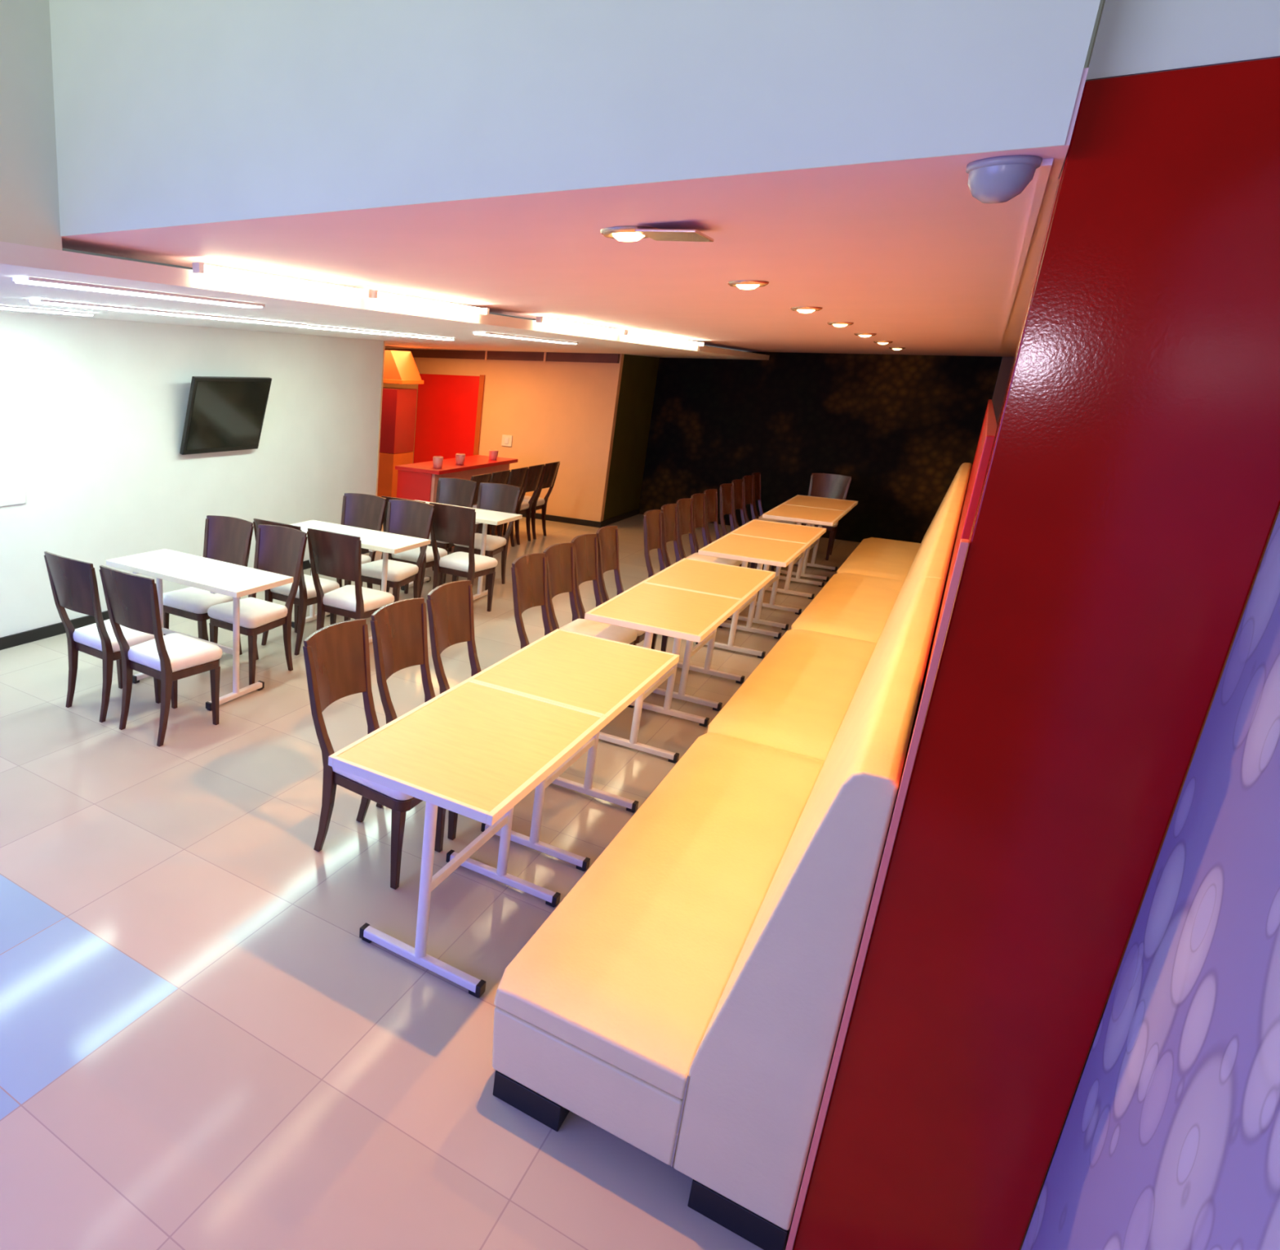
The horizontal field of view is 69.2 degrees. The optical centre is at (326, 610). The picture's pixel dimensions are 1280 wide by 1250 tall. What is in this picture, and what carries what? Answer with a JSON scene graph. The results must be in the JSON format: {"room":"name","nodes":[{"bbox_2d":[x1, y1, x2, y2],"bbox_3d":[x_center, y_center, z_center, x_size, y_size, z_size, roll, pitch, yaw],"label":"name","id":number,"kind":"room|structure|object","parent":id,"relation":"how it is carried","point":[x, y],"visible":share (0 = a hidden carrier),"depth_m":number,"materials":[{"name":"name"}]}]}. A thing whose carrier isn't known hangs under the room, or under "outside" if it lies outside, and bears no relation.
{"room":"eatery","nodes":[
{"label":"eatery","id":0,"kind":"room"},
{"bbox_2d":[0,0,62,250],"bbox_3d":[-1.673,-1.488,1.407,0.101,1.338,2.780,14,20,35],"label":"wall","id":1,"kind":"structure","parent":0,"point":[29,211],"depth_m":2.47,"materials":[{"name":"paint"}]},
{"bbox_2d":[0,311,383,637],"bbox_3d":[-2.121,-0.856,5.761,0.126,2.213,8.711,14,20,35],"label":"wall","id":2,"kind":"structure","parent":0,"point":[93,411],"depth_m":6.53,"materials":[{"name":"white paint"}]},
{"bbox_2d":[0,480,25,506],"bbox_3d":[-2.122,-0.782,5.662,0.012,0.160,0.260,14,20,35],"label":"wall plate","id":3,"kind":"object","parent":2,"relation":"attached to","point":[11,492],"visible":1,"depth_m":5.68,"materials":[{"name":"white plastic"}]},
{"bbox_2d":[0,547,369,649],"bbox_3d":[-2.100,0.179,6.016,0.016,0.084,8.711,14,20,35],"label":"baseboard","id":4,"kind":"structure","parent":2,"relation":"attached to","point":[20,638],"depth_m":6.12,"materials":[{"name":"wood"}]},
{"bbox_2d":[179,376,271,454],"bbox_3d":[-0.829,-1.616,7.007,0.215,0.609,0.907,14,20,35],"label":"television","id":5,"kind":"object","parent":2,"relation":"attached to","point":[224,413],"visible":1,"depth_m":6.94,"materials":[{"name":"black plastic"}]},
{"bbox_2d":[0,241,769,359],"bbox_3d":[-0.600,-2.501,7.532,5.771,0.060,13.944,14,20,35],"label":"ceiling","id":6,"kind":"structure","parent":0,"point":[283,303],"depth_m":4.43,"materials":[{"name":"paint"}]},
{"bbox_2d":[0,304,94,315],"bbox_3d":[-1.888,-1.653,4.598,0.101,0.018,1.487,14,20,35],"label":"recessed light","id":7,"kind":"object","parent":6,"relation":"in","point":[2,306],"visible":1,"depth_m":4.89,"materials":[{"name":"white"}]},
{"bbox_2d":[11,276,265,307],"bbox_3d":[-0.679,-1.251,3.365,0.101,0.018,1.210,14,20,35],"label":"recessed light","id":8,"kind":"object","parent":6,"relation":"in","point":[24,280],"visible":1,"depth_m":3.23,"materials":[{"name":"white plastic"}]},
{"bbox_2d":[27,298,306,326],"bbox_3d":[-0.780,-1.684,4.842,0.101,0.018,2.033,14,20,35],"label":"recessed light","id":9,"kind":"object","parent":6,"relation":"in","point":[42,301],"visible":1,"depth_m":4.60,"materials":[{"name":"white plastic"}]},
{"bbox_2d":[297,324,455,340],"bbox_3d":[0.443,-2.119,6.493,0.101,0.018,2.033,14,20,35],"label":"recessed light","id":10,"kind":"object","parent":6,"relation":"in","point":[315,326],"visible":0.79,"depth_m":6.32,"materials":[{"name":"white"}]},
{"bbox_2d":[382,349,423,383],"bbox_3d":[0.815,-3.285,11.437,0.848,0.420,0.546,14,20,35],"label":"extractor hood","id":11,"kind":"object","parent":6,"relation":"attached to","point":[400,366],"visible":0.51,"depth_m":11.17,"materials":[{"name":"orange metal"}]},
{"bbox_2d":[472,331,577,344],"bbox_3d":[1.558,-2.082,6.504,0.101,0.018,1.697,14,20,35],"label":"recessed light","id":12,"kind":"object","parent":6,"relation":"in","point":[482,333],"visible":1,"depth_m":6.32,"materials":[{"name":"white"}]},
{"bbox_2d":[382,353,624,521],"bbox_3d":[1.967,-2.660,12.297,4.368,2.314,0.101,14,20,35],"label":"wall","id":13,"kind":"structure","parent":0,"point":[565,412],"depth_m":11.45,"materials":[{"name":"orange paint"}]},
{"bbox_2d":[413,373,485,463],"bbox_3d":[1.750,-2.483,12.422,1.058,1.890,0.036,14,20,35],"label":"door","id":14,"kind":"structure","parent":13,"relation":"in","point":[449,411],"depth_m":12.31,"materials":[{"name":"red paint"}]},
{"bbox_2d":[384,348,620,363],"bbox_3d":[2.212,-3.538,11.767,3.679,0.113,0.066,14,20,35],"label":"trim","id":15,"kind":"structure","parent":13,"relation":"attached to","point":[441,353],"depth_m":11.47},
{"bbox_2d":[521,511,599,527],"bbox_3d":[1.923,-1.565,12.537,4.284,0.076,0.024,14,20,35],"label":"baseboard","id":16,"kind":"structure","parent":13,"relation":"attached to","point":[550,517],"depth_m":11.55,"materials":[{"name":"wood"}]},
{"bbox_2d":[0,513,1040,1249],"bbox_3d":[0.520,-0.022,7.309,8.778,0.067,13.944,14,20,35],"label":"floor","id":17,"kind":"structure","parent":0,"point":[203,1046],"depth_m":2.86,"materials":[{"name":"tile"}]},
{"bbox_2d":[44,551,163,722],"bbox_3d":[-1.256,0.107,4.850,0.421,0.932,0.544,14,20,36],"label":"dining chair","id":18,"kind":"object","parent":17,"relation":"on","point":[73,582],"visible":0.84,"depth_m":4.70,"materials":[{"name":"brown wood"}]},
{"bbox_2d":[73,618,163,652],"bbox_3d":[-1.211,0.126,4.916,0.412,0.086,0.396,14,20,36],"label":"seat cushion","id":19,"kind":"object","parent":18,"relation":"on","point":[87,637],"depth_m":4.80,"materials":[{"name":"white leather"}]},
{"bbox_2d":[99,564,222,746],"bbox_3d":[-0.880,0.199,4.582,0.421,0.932,0.544,14,20,36],"label":"dining chair","id":20,"kind":"object","parent":17,"relation":"on","point":[131,600],"visible":1,"depth_m":4.47,"materials":[{"name":"brown wood"}]},
{"bbox_2d":[128,632,222,672],"bbox_3d":[-0.836,0.218,4.647,0.412,0.086,0.396,14,20,36],"label":"seat cushion","id":21,"kind":"object","parent":20,"relation":"on","point":[186,654],"depth_m":4.55,"materials":[{"name":"white leather"}]},
{"bbox_2d":[106,548,293,711],"bbox_3d":[-0.789,0.107,5.221,1.092,0.758,0.487,14,20,35],"label":"dining table","id":22,"kind":"object","parent":17,"relation":"on","point":[215,576],"visible":0.75,"depth_m":5.07,"materials":[{"name":"white laminate"}]},
{"bbox_2d":[163,515,253,654],"bbox_3d":[-0.811,-0.140,5.755,0.421,0.932,0.544,13,20,33],"label":"dining chair","id":23,"kind":"object","parent":17,"relation":"on","point":[226,539],"visible":0.65,"depth_m":5.74,"materials":[{"name":"brown wood"}]},
{"bbox_2d":[163,586,233,613],"bbox_3d":[-0.856,-0.091,5.707,0.412,0.086,0.396,13,20,33],"label":"seat cushion","id":24,"kind":"object","parent":23,"relation":"on","point":[190,600],"depth_m":5.58,"materials":[{"name":"white leather"}]},
{"bbox_2d":[207,524,307,684],"bbox_3d":[-0.448,-0.051,5.495,0.421,0.932,0.544,14,20,36],"label":"dining chair","id":25,"kind":"object","parent":17,"relation":"on","point":[279,549],"visible":0.91,"depth_m":5.47,"materials":[{"name":"brown wood"}]},
{"bbox_2d":[207,596,287,628],"bbox_3d":[-0.494,-0.003,5.449,0.412,0.086,0.396,14,20,36],"label":"seat cushion","id":26,"kind":"object","parent":25,"relation":"on","point":[255,613],"depth_m":5.36,"materials":[{"name":"white leather"}]},
{"bbox_2d":[253,518,339,655],"bbox_3d":[-0.212,-0.205,6.054,0.421,0.932,0.544,14,20,36],"label":"dining chair","id":27,"kind":"object","parent":17,"relation":"on","point":[306,594],"visible":0.4,"depth_m":5.96,"materials":[{"name":"brown wood"}]},
{"bbox_2d":[270,573,339,599],"bbox_3d":[-0.168,-0.186,6.120,0.411,0.086,0.396,14,20,36],"label":"seat cushion","id":28,"kind":"object","parent":27,"relation":"on","point":[308,592],"depth_m":6.00,"materials":[{"name":"white leather"}]},
{"bbox_2d":[309,493,386,588],"bbox_3d":[0.170,-0.470,7.014,0.421,0.932,0.544,13,20,34],"label":"dining chair","id":29,"kind":"object","parent":17,"relation":"on","point":[366,511],"visible":0.36,"depth_m":7.09,"materials":[{"name":"brown wood"}]},
{"bbox_2d":[309,554,371,564],"bbox_3d":[0.125,-0.421,6.966,0.412,0.086,0.396,13,20,34],"label":"seat cushion","id":30,"kind":"object","parent":29,"relation":"on","point":[365,558],"depth_m":6.95,"materials":[{"name":"white leather"}]},
{"bbox_2d":[306,528,394,630],"bbox_3d":[0.164,-0.113,5.785,0.421,0.932,0.544,13,20,34],"label":"dining chair","id":31,"kind":"object","parent":17,"relation":"on","point":[332,554],"visible":0.76,"depth_m":5.60,"materials":[{"name":"brown wood"}]},
{"bbox_2d":[323,584,394,612],"bbox_3d":[0.206,-0.095,5.852,0.412,0.086,0.396,13,20,34],"label":"seat cushion","id":32,"kind":"object","parent":31,"relation":"on","point":[342,599],"depth_m":5.74,"materials":[{"name":"white leather"}]},
{"bbox_2d":[289,520,431,643],"bbox_3d":[0.166,-0.214,6.447,1.092,0.758,0.487,14,20,35],"label":"dining table","id":33,"kind":"object","parent":17,"relation":"on","point":[373,540],"visible":0.41,"depth_m":6.24,"materials":[{"name":"white metal"}]},
{"bbox_2d":[302,618,445,889],"bbox_3d":[0.206,0.560,3.476,0.544,0.932,0.421,14,20,35],"label":"dining chair","id":34,"kind":"object","parent":17,"relation":"on","point":[336,655],"visible":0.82,"depth_m":3.46,"materials":[{"name":"brown wood"}]},
{"bbox_2d":[332,766,413,799],"bbox_3d":[0.264,0.607,3.444,0.396,0.086,0.412,14,20,35],"label":"seat cushion","id":35,"kind":"object","parent":34,"relation":"on","point":[384,793],"depth_m":3.29,"materials":[{"name":"white leather"}]},
{"bbox_2d":[377,386,417,497],"bbox_3d":[0.749,-2.222,11.774,0.756,1.680,0.504,14,20,35],"label":"column","id":36,"kind":"structure","parent":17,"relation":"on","point":[398,411],"depth_m":11.43,"materials":[{"name":"red paint"}]},
{"bbox_2d":[361,499,435,601],"bbox_3d":[0.531,-0.382,6.755,0.421,0.932,0.544,13,19,33],"label":"dining chair","id":37,"kind":"object","parent":17,"relation":"on","point":[413,518],"visible":0.65,"depth_m":6.75,"materials":[{"name":"brown wood"}]},
{"bbox_2d":[361,559,418,582],"bbox_3d":[0.487,-0.333,6.707,0.412,0.086,0.396,13,19,33],"label":"seat cushion","id":38,"kind":"object","parent":37,"relation":"on","point":[397,571],"depth_m":6.60,"materials":[{"name":"white leather"}]},
{"bbox_2d":[370,597,457,839],"bbox_3d":[0.490,0.464,3.841,0.544,0.932,0.421,14,20,36],"label":"dining chair","id":39,"kind":"object","parent":17,"relation":"on","point":[398,628],"visible":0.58,"depth_m":3.89,"materials":[{"name":"brown wood"}]},
{"bbox_2d":[381,496,447,597],"bbox_3d":[0.745,-0.526,7.279,0.421,0.932,0.544,13,19,33],"label":"dining chair","id":40,"kind":"object","parent":17,"relation":"on","point":[411,556],"visible":0.36,"depth_m":7.19,"materials":[{"name":"brown wood"}]},
{"bbox_2d":[391,546,447,562],"bbox_3d":[0.786,-0.508,7.347,0.412,0.086,0.396,13,19,33],"label":"seat cushion","id":41,"kind":"object","parent":40,"relation":"on","point":[411,555],"depth_m":7.21,"materials":[{"name":"white leather"}]},
{"bbox_2d":[427,477,477,583],"bbox_3d":[1.125,-0.791,8.240,0.421,0.932,0.544,14,20,34],"label":"dining chair","id":42,"kind":"object","parent":17,"relation":"on","point":[450,491],"visible":0.41,"depth_m":8.31,"materials":[{"name":"brown wood"}]},
{"bbox_2d":[426,579,480,693],"bbox_3d":[0.778,0.367,4.210,0.544,0.932,0.421,14,20,35],"label":"dining chair","id":43,"kind":"object","parent":17,"relation":"on","point":[450,606],"visible":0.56,"depth_m":4.27,"materials":[{"name":"brown wood"}]},
{"bbox_2d":[395,454,518,548],"bbox_3d":[1.535,-1.283,9.999,0.554,0.924,1.940,14,20,35],"label":"bar counter","id":44,"kind":"object","parent":17,"relation":"on","point":[415,481],"depth_m":9.31,"materials":[{"name":"red paint"}]},
{"bbox_2d":[395,454,518,474],"bbox_3d":[1.551,-1.706,9.876,0.554,0.042,1.940,14,20,35],"label":"countertop","id":45,"kind":"structure","parent":44,"relation":"on","point":[477,461],"depth_m":9.57,"materials":[{"name":"red paint"}]},
{"bbox_2d":[400,499,522,599],"bbox_3d":[1.117,-0.534,7.667,1.092,0.758,0.487,14,20,35],"label":"dining table","id":46,"kind":"object","parent":17,"relation":"on","point":[486,517],"visible":0.4,"depth_m":7.43,"materials":[{"name":"white metal"}]},
{"bbox_2d":[429,502,497,611],"bbox_3d":[1.118,-0.435,7.013,0.421,0.932,0.544,15,20,37],"label":"dining chair","id":47,"kind":"object","parent":17,"relation":"on","point":[453,524],"visible":0.8,"depth_m":6.85,"materials":[{"name":"brown wood"}]},
{"bbox_2d":[439,551,497,572],"bbox_3d":[1.163,-0.416,7.078,0.412,0.086,0.396,15,20,37],"label":"seat cushion","id":48,"kind":"object","parent":47,"relation":"on","point":[456,562],"depth_m":6.97,"materials":[{"name":"white leather"}]},
{"bbox_2d":[328,679,607,998],"bbox_3d":[0.505,0.791,3.031,0.580,0.758,0.936,14,20,35],"label":"dining table","id":49,"kind":"object","parent":17,"relation":"on","point":[474,750],"visible":1,"depth_m":2.85,"materials":[{"name":"beige laminate"}]},
{"bbox_2d":[448,469,510,551],"bbox_3d":[1.679,-1.104,9.385,0.544,0.932,0.421,14,20,35],"label":"dining chair","id":50,"kind":"object","parent":17,"relation":"on","point":[501,477],"visible":0.23,"depth_m":9.15,"materials":[{"name":"brown wood"}]},
{"bbox_2d":[452,482,520,590],"bbox_3d":[1.487,-0.703,7.981,0.421,0.932,0.544,13,20,34],"label":"dining chair","id":51,"kind":"object","parent":17,"relation":"on","point":[500,497],"visible":0.73,"depth_m":8.01,"materials":[{"name":"brown wood"}]},
{"bbox_2d":[453,533,506,551],"bbox_3d":[1.442,-0.654,7.933,0.411,0.086,0.396,13,20,34],"label":"seat cushion","id":52,"kind":"object","parent":51,"relation":"on","point":[493,543],"depth_m":7.83,"materials":[{"name":"white leather"}]},
{"bbox_2d":[472,466,528,546],"bbox_3d":[1.957,-1.198,9.742,0.544,0.932,0.421,14,20,35],"label":"dining chair","id":53,"kind":"object","parent":17,"relation":"on","point":[517,476],"visible":0.4,"depth_m":9.52,"materials":[{"name":"brown wood"}]},
{"bbox_2d":[486,463,544,544],"bbox_3d":[2.235,-1.291,10.099,0.544,0.932,0.421,14,20,35],"label":"dining chair","id":54,"kind":"object","parent":17,"relation":"on","point":[534,475],"visible":0.76,"depth_m":9.95,"materials":[{"name":"brown wood"}]},
{"bbox_2d":[502,461,559,539],"bbox_3d":[2.513,-1.385,10.456,0.544,0.932,0.421,14,20,35],"label":"dining chair","id":55,"kind":"object","parent":17,"relation":"on","point":[550,470],"visible":0.79,"depth_m":10.31,"materials":[{"name":"brown wood"}]},
{"bbox_2d":[511,552,552,648],"bbox_3d":[1.340,0.178,4.931,0.544,0.932,0.421,14,20,36],"label":"dining chair","id":56,"kind":"object","parent":17,"relation":"on","point":[529,571],"visible":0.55,"depth_m":5.00,"materials":[{"name":"brown wood"}]},
{"bbox_2d":[467,628,679,871],"bbox_3d":[1.071,0.601,3.757,0.580,0.758,0.936,14,20,35],"label":"dining table","id":57,"kind":"object","parent":17,"relation":"on","point":[599,676],"visible":0.77,"depth_m":3.61,"materials":[{"name":"white wood"}]},
{"bbox_2d":[542,542,637,644],"bbox_3d":[1.603,0.090,5.268,0.544,0.932,0.421,14,20,36],"label":"dining chair","id":58,"kind":"object","parent":17,"relation":"on","point":[560,557],"visible":0.52,"depth_m":5.27,"materials":[{"name":"brown wood"}]},
{"bbox_2d":[559,618,637,644],"bbox_3d":[1.659,0.138,5.235,0.396,0.086,0.411,14,20,36],"label":"seat cushion","id":59,"kind":"object","parent":58,"relation":"on","point":[584,626],"depth_m":5.18,"materials":[{"name":"white leather"}]},
{"bbox_2d":[570,533,645,645],"bbox_3d":[1.865,0.001,5.605,0.544,0.932,0.421,14,20,35],"label":"dining chair","id":60,"kind":"object","parent":17,"relation":"on","point":[585,545],"visible":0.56,"depth_m":5.68,"materials":[{"name":"brown wood"}]},
{"bbox_2d":[595,524,668,652],"bbox_3d":[2.132,-0.088,5.948,0.544,0.932,0.421,13,20,33],"label":"dining chair","id":61,"kind":"object","parent":17,"relation":"on","point":[607,536],"visible":0.42,"depth_m":6.03,"materials":[{"name":"brown wood"}]},
{"bbox_2d":[643,509,666,577],"bbox_3d":[2.754,-0.298,6.746,0.544,0.932,0.421,13,20,34],"label":"dining chair","id":62,"kind":"object","parent":17,"relation":"on","point":[652,521],"visible":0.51,"depth_m":6.83,"materials":[{"name":"brown wood"}]},
{"bbox_2d":[584,582,743,763],"bbox_3d":[1.855,0.337,4.764,0.580,0.758,0.936,14,20,35],"label":"dining table","id":63,"kind":"object","parent":17,"relation":"on","point":[680,614],"visible":0.84,"depth_m":4.61,"materials":[{"name":"white metal"}]},
{"bbox_2d":[661,503,681,568],"bbox_3d":[3.027,-0.390,7.097,0.544,0.932,0.421,13,20,34],"label":"dining chair","id":64,"kind":"object","parent":17,"relation":"on","point":[668,511],"visible":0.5,"depth_m":7.18,"materials":[{"name":"brown wood"}]},
{"bbox_2d":[641,557,775,711],"bbox_3d":[2.420,0.146,5.489,0.580,0.758,0.936,14,20,35],"label":"dining table","id":65,"kind":"object","parent":17,"relation":"on","point":[704,576],"visible":0.68,"depth_m":5.36,"materials":[{"name":"white metal"}]},
{"bbox_2d":[676,497,740,566],"bbox_3d":[3.301,-0.482,7.448,0.544,0.932,0.421,14,20,36],"label":"dining chair","id":66,"kind":"object","parent":17,"relation":"on","point":[685,505],"visible":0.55,"depth_m":7.47,"materials":[{"name":"brown wood"}]},
{"bbox_2d":[685,552,740,566],"bbox_3d":[3.358,-0.434,7.415,0.396,0.086,0.411,14,20,36],"label":"seat cushion","id":67,"kind":"object","parent":66,"relation":"on","point":[695,556],"depth_m":7.33,"materials":[{"name":"white leather"}]},
{"bbox_2d":[492,577,944,1249],"bbox_3d":[1.441,0.617,2.892,0.780,1.234,2.238,14,20,35],"label":"upholstered bench","id":68,"kind":"object","parent":17,"relation":"on","point":[685,999],"visible":1,"depth_m":2.19,"materials":[{"name":"beige leather"}]},
{"bbox_2d":[690,493,748,566],"bbox_3d":[3.573,-0.574,7.798,0.544,0.932,0.421,14,20,35],"label":"dining chair","id":69,"kind":"object","parent":17,"relation":"on","point":[698,499],"visible":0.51,"depth_m":7.90,"materials":[{"name":"brown wood"}]},
{"bbox_2d":[703,488,755,568],"bbox_3d":[3.847,-0.666,8.149,0.544,0.932,0.421,14,20,36],"label":"dining chair","id":70,"kind":"object","parent":17,"relation":"on","point":[711,495],"visible":0.42,"depth_m":8.25,"materials":[{"name":"brown wood"}]},
{"bbox_2d":[719,483,764,569],"bbox_3d":[4.221,-0.792,8.630,0.544,0.932,0.421,14,20,36],"label":"dining chair","id":71,"kind":"object","parent":17,"relation":"on","point":[726,490],"visible":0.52,"depth_m":8.72,"materials":[{"name":"brown wood"}]},
{"bbox_2d":[695,533,808,658],"bbox_3d":[3.210,-0.120,6.503,0.580,0.758,0.936,14,20,35],"label":"dining table","id":72,"kind":"object","parent":17,"relation":"on","point":[761,551],"visible":0.73,"depth_m":6.35,"materials":[{"name":"beige laminate"}]},
{"bbox_2d":[731,479,774,570],"bbox_3d":[4.524,-0.894,9.019,0.544,0.932,0.421,14,20,36],"label":"dining chair","id":73,"kind":"object","parent":17,"relation":"on","point":[737,484],"visible":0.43,"depth_m":9.13,"materials":[{"name":"brown wood"}]},
{"bbox_2d":[742,475,791,568],"bbox_3d":[4.828,-0.996,9.408,0.544,0.932,0.421,14,20,36],"label":"dining chair","id":74,"kind":"object","parent":17,"relation":"on","point":[748,479],"visible":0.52,"depth_m":9.51,"materials":[{"name":"brown wood"}]},
{"bbox_2d":[751,472,796,524],"bbox_3d":[5.104,-1.089,9.763,0.544,0.932,0.421,13,20,33],"label":"dining chair","id":75,"kind":"object","parent":17,"relation":"on","point":[757,476],"visible":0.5,"depth_m":9.86,"materials":[{"name":"brown wood"}]},
{"bbox_2d":[759,515,796,524],"bbox_3d":[5.163,-1.042,9.732,0.396,0.086,0.412,13,20,33],"label":"seat cushion","id":76,"kind":"object","parent":75,"relation":"on","point":[760,516],"depth_m":9.58,"materials":[{"name":"white leather"}]},
{"bbox_2d":[726,519,826,630],"bbox_3d":[3.775,-0.310,7.228,0.580,0.758,0.936,14,20,35],"label":"dining table","id":77,"kind":"object","parent":17,"relation":"on","point":[809,535],"visible":0.62,"depth_m":7.11,"materials":[{"name":"white metal"}]},
{"bbox_2d":[762,503,846,599],"bbox_3d":[4.575,-0.579,8.255,0.580,0.758,0.936,14,20,35],"label":"dining table","id":78,"kind":"object","parent":17,"relation":"on","point":[808,515],"visible":0.82,"depth_m":8.10,"materials":[{"name":"beige wood"}]},
{"bbox_2d":[779,494,857,581],"bbox_3d":[5.140,-0.769,8.980,0.580,0.758,0.936,14,20,35],"label":"dining table","id":79,"kind":"object","parent":17,"relation":"on","point":[846,505],"visible":0.56,"depth_m":8.88,"materials":[{"name":"white metal"}]},
{"bbox_2d":[801,472,852,559],"bbox_3d":[5.761,-1.110,9.916,0.421,0.932,0.544,14,20,35],"label":"dining chair","id":80,"kind":"object","parent":17,"relation":"on","point":[833,486],"visible":0.49,"depth_m":9.98,"materials":[{"name":"brown wood"}]},
{"bbox_2d":[706,513,959,761],"bbox_3d":[2.791,0.162,4.625,0.780,1.234,2.238,14,20,35],"label":"upholstered bench","id":81,"kind":"object","parent":17,"relation":"on","point":[797,700],"visible":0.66,"depth_m":4.41,"materials":[{"name":"beige leather"}]},
{"bbox_2d":[791,481,967,642],"bbox_3d":[4.141,-0.292,6.358,0.780,1.234,2.238,14,20,35],"label":"upholstered bench","id":82,"kind":"object","parent":17,"relation":"on","point":[850,605],"visible":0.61,"depth_m":6.20,"materials":[{"name":"beige leather"}]},
{"bbox_2d":[836,462,972,581],"bbox_3d":[5.490,-0.746,8.090,0.780,1.234,2.238,14,20,35],"label":"upholstered bench","id":83,"kind":"object","parent":17,"relation":"on","point":[882,557],"visible":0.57,"depth_m":7.97,"materials":[{"name":"beige leather"}]},
{"bbox_2d":[48,0,1100,235],"bbox_3d":[0.187,-1.555,1.798,2.396,1.298,0.097,14,20,35],"label":"wall","id":84,"kind":"structure","parent":0,"point":[168,113],"depth_m":1.73,"materials":[{"name":"paint"}]},
{"bbox_2d":[997,158,1053,351],"bbox_3d":[3.834,-1.615,4.805,0.013,0.010,8.980,14,20,35],"label":"trim","id":85,"kind":"structure","parent":84,"relation":"attached to","point":[1046,163],"depth_m":1.82,"materials":[{"name":"paint"}]},
{"bbox_2d":[61,67,1088,356],"bbox_3d":[3.642,-2.068,6.141,3.259,0.101,11.163,14,20,35],"label":"ceiling","id":86,"kind":"structure","parent":0,"point":[927,271],"depth_m":2.62,"materials":[{"name":"paint"}]},
{"bbox_2d":[192,262,372,297],"bbox_3d":[-0.137,-1.334,3.454,0.034,0.034,1.092,14,20,35],"label":"recessed light","id":87,"kind":"object","parent":86,"relation":"in","point":[197,267],"visible":1,"depth_m":3.36,"materials":[{"name":"white"}]},
{"bbox_2d":[369,289,489,315],"bbox_3d":[0.553,-1.567,4.340,0.034,0.034,1.151,14,20,35],"label":"fluorescent light","id":88,"kind":"object","parent":86,"relation":"in","point":[375,294],"visible":0.97,"depth_m":4.26,"materials":[{"name":"white"}]},
{"bbox_2d":[535,316,625,334],"bbox_3d":[1.809,-1.990,5.952,0.034,0.034,1.596,14,20,35],"label":"recessed light","id":89,"kind":"object","parent":86,"relation":"in","point":[539,319],"visible":1,"depth_m":5.82,"materials":[{"name":"white"}]},
{"bbox_2d":[600,226,714,241],"bbox_3d":[0.805,-0.932,2.107,0.255,0.026,0.168,14,20,35],"label":"recessed light","id":90,"kind":"object","parent":86,"relation":"in","point":[624,233],"visible":1,"depth_m":2.08,"materials":[{"name":"beige"}]},
{"bbox_2d":[625,329,704,346],"bbox_3d":[3.010,-2.394,7.493,0.034,0.034,2.310,14,20,35],"label":"fluorescent light","id":91,"kind":"object","parent":86,"relation":"in","point":[627,332],"visible":0.9,"depth_m":7.33,"materials":[{"name":"white"}]},
{"bbox_2d":[965,155,1042,203],"bbox_3d":[1.087,-0.692,1.375,0.097,0.060,0.097,14,20,35],"label":"dome camera","id":92,"kind":"object","parent":86,"relation":"attached to","point":[995,180],"visible":1,"depth_m":1.35,"materials":[{"name":"grey plastic"}]},
{"bbox_2d":[603,354,659,520],"bbox_3d":[4.157,-2.404,11.692,0.082,2.314,1.494,14,20,35],"label":"wall","id":93,"kind":"structure","parent":0,"point":[639,373],"depth_m":11.62,"materials":[{"name":"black paint"}]},
{"bbox_2d":[638,351,1014,542],"bbox_3d":[6.335,-2.145,11.073,4.368,2.314,0.101,14,20,35],"label":"wall","id":94,"kind":"structure","parent":0,"point":[903,427],"depth_m":10.89,"materials":[{"name":"black paint"}]},
{"bbox_2d":[831,399,997,1062],"bbox_3d":[4.031,-0.360,5.464,0.027,1.856,8.232,14,20,35],"label":"wall panel","id":95,"kind":"object","parent":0,"point":[987,435],"visible":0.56,"depth_m":2.41,"materials":[{"name":"red paint"}]},
{"bbox_2d":[792,57,1279,1249],"bbox_3d":[1.305,0.371,1.598,0.353,2.419,0.176,14,20,35],"label":"wall column","id":96,"kind":"structure","parent":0,"point":[1128,505],"depth_m":1.43,"materials":[{"name":"red paint"}]},
{"bbox_2d":[785,538,968,1249],"bbox_3d":[1.098,0.694,1.741,0.013,1.705,0.042,14,20,35],"label":"trim","id":97,"kind":"structure","parent":96,"relation":"attached to","point":[964,543],"depth_m":1.67,"materials":[{"name":"pink"}]},
{"bbox_2d":[1021,511,1279,1249],"bbox_3d":[0.894,0.605,0.743,0.059,2.419,1.726,14,20,35],"label":"wall","id":98,"kind":"structure","parent":0,"point":[1170,1138],"depth_m":1.16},
{"bbox_2d":[1040,506,1279,1191],"bbox_3d":[4.903,-0.622,5.651,0.126,2.314,10.819,14,20,35],"label":"trim","id":99,"kind":"structure","parent":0,"point":[1279,506],"depth_m":1.88,"materials":[{"name":"paint"}]},
{"bbox_2d":[1085,0,1279,81],"bbox_3d":[1.470,-1.339,1.024,0.605,1.191,0.172,14,20,35],"label":"wall","id":100,"kind":"structure","parent":0,"point":[1132,37],"depth_m":1.23,"materials":[{"name":"paint"}]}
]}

